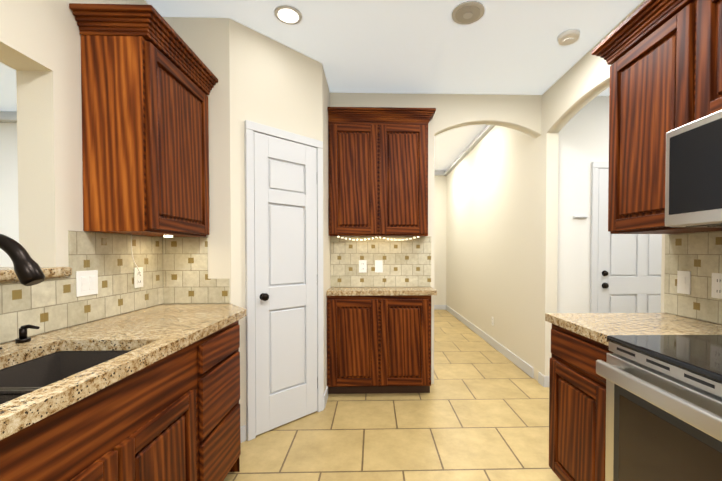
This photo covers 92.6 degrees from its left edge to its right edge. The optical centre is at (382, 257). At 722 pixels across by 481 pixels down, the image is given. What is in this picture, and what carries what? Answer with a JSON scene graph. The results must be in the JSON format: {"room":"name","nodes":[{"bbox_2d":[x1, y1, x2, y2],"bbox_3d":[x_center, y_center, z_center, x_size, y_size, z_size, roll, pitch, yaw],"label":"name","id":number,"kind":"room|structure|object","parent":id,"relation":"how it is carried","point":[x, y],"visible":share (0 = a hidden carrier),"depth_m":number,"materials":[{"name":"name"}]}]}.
{"room":"kitchen","nodes":[
{"label":"kitchen","id":0,"kind":"room"},
{"bbox_2d":[0,122,18,266],"bbox_3d":[-4.254,-0.177,3.688,5.340,2.720,0.120,0,1,-1],"label":"wall","id":1,"kind":"structure","parent":0,"point":[9,220],"depth_m":3.62,"materials":[{"name":"white paint"}]},
{"bbox_2d":[0,111,16,121],"bbox_3d":[-4.262,-1.478,3.573,5.360,0.115,0.065,0,1,-1],"label":"crown molding","id":2,"kind":"structure","parent":1,"relation":"attached to","point":[8,116],"depth_m":3.57,"materials":[{"name":"grey"}]},
{"bbox_2d":[0,0,175,336],"bbox_3d":[-1.394,-0.104,-0.678,0.150,2.720,5.920,0,1,-1],"label":"wall","id":3,"kind":"structure","parent":0,"point":[40,40],"depth_m":1.45,"materials":[{"name":"beige paint"}]},
{"bbox_2d":[0,267,71,281],"bbox_3d":[-1.455,0.100,-0.819,0.340,0.044,4.636,0,1,-1],"label":"sill","id":4,"kind":"structure","parent":3,"relation":"on","point":[7,274],"depth_m":1.39,"materials":[{"name":"stone"}]},
{"bbox_2d":[0,231,163,343],"bbox_3d":[-1.320,0.125,-0.473,0.008,0.421,5.318,0,1,-1],"label":"tile backsplash","id":5,"kind":"structure","parent":3,"relation":"attached to","point":[48,305],"depth_m":1.62,"materials":[{"name":"beige tile"}]},
{"bbox_2d":[76,270,97,296],"bbox_3d":[-1.365,0.118,1.597,0.009,0.115,0.118,0,1,-1],"label":"double light switch","id":6,"kind":"object","parent":5,"relation":"attached to","point":[86,283],"visible":1,"depth_m":1.59,"materials":[{"name":"white plastic"}]},
{"bbox_2d":[134,267,142,287],"bbox_3d":[-1.375,0.112,1.947,0.008,0.115,0.072,0,1,-1],"label":"electrical outlet","id":7,"kind":"object","parent":5,"relation":"attached to","point":[138,280],"visible":1,"depth_m":1.94,"materials":[{"name":"white plastic"}]},
{"bbox_2d":[69,3,217,236],"bbox_3d":[-1.206,-0.620,1.876,0.357,1.008,0.705,0,1,-1],"label":"upper cabinet","id":8,"kind":"object","parent":3,"relation":"attached to","point":[149,80],"visible":0.94,"depth_m":1.59,"materials":[{"name":"brown wood"}]},
{"bbox_2d":[131,235,140,275],"bbox_3d":[-1.360,-0.009,1.904,0.018,0.227,0.087,0,1,-1],"label":"hanging cord","id":9,"kind":"object","parent":8,"relation":"hanging from","point":[133,257],"visible":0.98,"depth_m":1.87,"materials":[{"name":"white plastic"}]},
{"bbox_2d":[163,237,229,303],"bbox_3d":[-1.179,0.080,2.187,0.411,0.421,0.008,0,1,-1],"label":"tile backsplash","id":10,"kind":"structure","parent":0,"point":[186,280],"depth_m":2.18,"materials":[{"name":"beige tile"}]},
{"bbox_2d":[308,60,331,391],"bbox_3d":[-0.524,-0.165,2.955,0.100,2.720,0.480,0,1,-1],"label":"wall","id":11,"kind":"structure","parent":0,"point":[319,94],"depth_m":2.76,"materials":[{"name":"beige paint"}]},
{"bbox_2d":[244,120,323,440],"bbox_3d":[-0.679,0.152,2.477,0.030,2.101,0.614,1,1,43],"label":"door frame","id":12,"kind":"structure","parent":11,"relation":"attached to","point":[250,127],"depth_m":2.28,"materials":[{"name":"grey wood"}]},
{"bbox_2d":[254,132,317,435],"bbox_3d":[-0.680,0.177,2.475,0.369,2.028,0.376,0,1,-1],"label":"pantry door","id":13,"kind":"structure","parent":11,"relation":"in","point":[285,232],"depth_m":2.45,"materials":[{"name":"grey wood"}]},
{"bbox_2d":[0,0,642,169],"bbox_3d":[-1.748,-1.698,1.927,10.500,0.380,11.200,0,1,-1],"label":"ceiling","id":14,"kind":"structure","parent":0,"point":[511,47],"depth_m":2.40,"materials":[{"name":"white paint"}]},
{"bbox_2d":[274,5,301,24],"bbox_3d":[-0.583,-1.506,2.141,0.170,0.011,0.170,0,1,-1],"label":"recessed light","id":15,"kind":"object","parent":14,"relation":"in","point":[288,14],"visible":1,"depth_m":2.13,"materials":[{"name":"grey"}]},
{"bbox_2d":[451,0,484,24],"bbox_3d":[0.528,-1.500,2.120,0.200,0.022,0.200,0,1,-1],"label":"ceiling speaker","id":16,"kind":"object","parent":14,"relation":"attached to","point":[468,12],"visible":1,"depth_m":2.10,"materials":[{"name":"grey plastic"}]},
{"bbox_2d":[557,29,579,45],"bbox_3d":[1.272,-1.495,2.350,0.140,0.041,0.140,0,1,-1],"label":"smoke detector","id":17,"kind":"object","parent":14,"relation":"attached to","point":[568,37],"visible":1,"depth_m":2.32,"materials":[{"name":"white plastic"}]},
{"bbox_2d":[224,310,560,480],"bbox_3d":[-1.255,1.247,2.239,11.500,0.080,11.700,0,1,-1],"label":"floor","id":18,"kind":"structure","parent":0,"point":[479,411],"depth_m":2.37,"materials":[{"name":"tile"}]},
{"bbox_2d":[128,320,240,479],"bbox_3d":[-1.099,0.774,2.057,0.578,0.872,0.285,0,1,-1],"label":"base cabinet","id":19,"kind":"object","parent":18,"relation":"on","point":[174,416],"depth_m":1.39,"materials":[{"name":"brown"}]},
{"bbox_2d":[0,304,245,439],"bbox_3d":[-1.044,0.342,0.437,0.604,0.040,3.517,0,1,-1],"label":"countertop","id":20,"kind":"structure","parent":19,"relation":"on","point":[148,336],"depth_m":1.28,"materials":[{"name":"stone"}]},
{"bbox_2d":[0,234,44,349],"bbox_3d":[-1.180,0.117,1.037,0.303,0.388,0.250,0,1,-1],"label":"faucet","id":21,"kind":"object","parent":20,"relation":"on","point":[28,271],"visible":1,"depth_m":1.02,"materials":[{"name":"black metal"}]},
{"bbox_2d":[15,324,39,342],"bbox_3d":[-1.297,0.276,1.261,0.076,0.063,0.040,0,1,-1],"label":"soap dispenser","id":22,"kind":"object","parent":20,"relation":"on","point":[23,337],"visible":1,"depth_m":1.25,"materials":[{"name":"black metal"}]},
{"bbox_2d":[327,295,430,393],"bbox_3d":[-0.027,0.757,3.080,0.895,0.873,0.302,0,1,-1],"label":"base cabinet","id":23,"kind":"object","parent":18,"relation":"on","point":[378,344],"visible":0.9,"depth_m":2.94,"materials":[{"name":"brown wood"}]},
{"bbox_2d":[326,287,436,295],"bbox_3d":[-0.005,0.298,3.073,0.938,0.040,0.303,0,1,-1],"label":"countertop","id":24,"kind":"structure","parent":23,"relation":"on","point":[357,291],"depth_m":2.93,"materials":[{"name":"stone"}]},
{"bbox_2d":[549,324,613,480],"bbox_3d":[1.212,0.781,1.602,0.656,0.872,0.487,0,1,-1],"label":"base cabinet","id":25,"kind":"object","parent":18,"relation":"on","point":[577,416],"visible":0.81,"depth_m":1.52,"materials":[{"name":"brown wood"}]},
{"bbox_2d":[545,313,721,345],"bbox_3d":[1.246,0.344,0.298,0.658,0.040,3.120,0,1,-1],"label":"countertop","id":26,"kind":"structure","parent":25,"relation":"on","point":[599,327],"depth_m":1.56,"materials":[{"name":"stone"}]},
{"bbox_2d":[596,335,721,480],"bbox_3d":[1.186,0.678,0.973,0.738,1.100,0.758,0,1,-1],"label":"range","id":27,"kind":"object","parent":18,"relation":"on","point":[663,407],"visible":1,"depth_m":1.09,"materials":[{"name":"silver metal"}]},
{"bbox_2d":[332,92,539,383],"bbox_3d":[0.453,-0.170,3.286,2.070,2.720,0.130,0,1,-1],"label":"wall","id":28,"kind":"structure","parent":0,"point":[521,113],"depth_m":3.23,"materials":[{"name":"beige paint"}]},
{"bbox_2d":[331,237,430,286],"bbox_3d":[-0.009,0.038,3.218,0.938,0.471,0.008,0,1,-1],"label":"tile backsplash","id":29,"kind":"structure","parent":28,"relation":"attached to","point":[406,263],"depth_m":3.21,"materials":[{"name":"beige tile"}]},
{"bbox_2d":[359,260,366,272],"bbox_3d":[-0.180,0.081,3.205,0.072,0.115,0.008,0,1,-1],"label":"electrical outlet","id":30,"kind":"object","parent":29,"relation":"attached to","point":[362,266],"visible":1,"depth_m":3.20,"materials":[{"name":"white plastic"}]},
{"bbox_2d":[375,260,382,272],"bbox_3d":[-0.030,0.081,3.209,0.072,0.115,0.009,0,1,-1],"label":"light switch","id":31,"kind":"object","parent":29,"relation":"attached to","point":[378,266],"visible":1,"depth_m":3.21,"materials":[{"name":"white plastic"}]},
{"bbox_2d":[327,107,435,235],"bbox_3d":[-0.004,-0.753,3.103,0.944,1.112,0.207,0,1,-1],"label":"upper cabinet","id":32,"kind":"object","parent":28,"relation":"attached to","point":[378,170],"visible":1,"depth_m":3.04,"materials":[{"name":"brown wood"}]},
{"bbox_2d":[338,236,418,239],"bbox_3d":[-0.034,-0.176,3.133,0.737,0.036,0.010,0,1,-1],"label":"under-cabinet light","id":33,"kind":"object","parent":32,"relation":"attached to","point":[380,237],"visible":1,"depth_m":3.13,"materials":[{"name":"white plastic"}]},
{"bbox_2d":[434,176,445,304],"bbox_3d":[0.873,-0.380,7.480,0.990,3.000,0.120,0,1,-1],"label":"wall","id":34,"kind":"structure","parent":0,"point":[439,181],"depth_m":7.43,"materials":[{"name":"beige paint"}]},
{"bbox_2d":[434,170,443,175],"bbox_3d":[0.841,-1.821,7.363,0.920,0.115,0.065,0,1,-1],"label":"crown molding","id":35,"kind":"structure","parent":34,"relation":"attached to","point":[436,172],"depth_m":7.37,"materials":[{"name":"grey"}]},
{"bbox_2d":[446,0,717,380],"bbox_3d":[1.582,-0.289,1.998,0.120,3.000,11.120,0,1,-1],"label":"wall","id":36,"kind":"structure","parent":0,"point":[484,220],"depth_m":3.49,"materials":[{"name":"beige paint"}]},
{"bbox_2d":[240,305,548,442],"bbox_3d":[0.883,1.114,4.848,4.690,0.100,5.192,0,1,-1],"label":"baseboard","id":37,"kind":"structure","parent":36,"relation":"attached to","point":[528,369],"depth_m":3.95,"materials":[{"name":"grey wood"}]},
{"bbox_2d":[444,125,494,175],"bbox_3d":[1.411,-1.788,5.380,0.065,0.115,4.060,0,1,-1],"label":"crown molding","id":38,"kind":"structure","parent":36,"relation":"attached to","point":[487,128],"depth_m":5.47,"materials":[{"name":"grey"}]},
{"bbox_2d":[573,215,587,217],"bbox_3d":[1.875,-0.387,3.238,0.130,0.025,0.051,0,1,-1],"label":"key rack","id":39,"kind":"object","parent":36,"relation":"attached to","point":[580,216],"visible":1,"depth_m":3.25,"materials":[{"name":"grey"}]},
{"bbox_2d":[590,161,608,312],"bbox_3d":[2.469,0.143,3.273,0.980,2.094,0.030,0,1,-1],"label":"door frame","id":40,"kind":"structure","parent":36,"relation":"attached to","point":[596,166],"depth_m":3.24,"materials":[{"name":"grey wood"}]},
{"bbox_2d":[597,168,661,312],"bbox_3d":[2.470,0.169,3.258,0.860,2.018,0.058,0,1,-1],"label":"entry door","id":41,"kind":"structure","parent":36,"relation":"in","point":[629,273],"depth_m":3.26,"materials":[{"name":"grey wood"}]},
{"bbox_2d":[603,0,721,233],"bbox_3d":[1.370,-0.584,1.548,0.344,0.926,0.556,0,1,-1],"label":"upper cabinet","id":42,"kind":"object","parent":36,"relation":"attached to","point":[663,58],"depth_m":1.54,"materials":[{"name":"brown wood"}]},
{"bbox_2d":[664,231,721,323],"bbox_3d":[1.572,0.112,0.303,0.008,0.421,3.120,0,1,-1],"label":"tile backsplash","id":43,"kind":"structure","parent":36,"relation":"attached to","point":[698,256],"depth_m":1.69,"materials":[{"name":"beige tile"}]},
{"bbox_2d":[677,271,690,294],"bbox_3d":[1.525,0.125,1.743,0.009,0.115,0.072,0,1,-1],"label":"light switch","id":44,"kind":"object","parent":43,"relation":"attached to","point":[683,282],"visible":1,"depth_m":1.74,"materials":[{"name":"white plastic"}]},
{"bbox_2d":[711,273,721,298],"bbox_3d":[1.531,0.128,1.563,0.008,0.115,0.072,0,1,-1],"label":"electrical outlet","id":45,"kind":"object","parent":43,"relation":"attached to","point":[716,289],"visible":1,"depth_m":1.57,"materials":[{"name":"white plastic"}]},
{"bbox_2d":[711,0,721,113],"bbox_3d":[1.385,-0.760,0.955,0.344,0.554,0.762,0,1,-1],"label":"upper cabinet","id":46,"kind":"object","parent":36,"relation":"attached to","point":[716,5],"depth_m":1.26,"materials":[{"name":"brown wood"}]},
{"bbox_2d":[665,110,721,226],"bbox_3d":[1.324,-0.295,0.960,0.446,0.370,0.756,0,1,-1],"label":"microwave","id":47,"kind":"object","parent":46,"relation":"attached to","point":[693,187],"visible":1,"depth_m":1.21,"materials":[{"name":"silver metal"}]}
]}

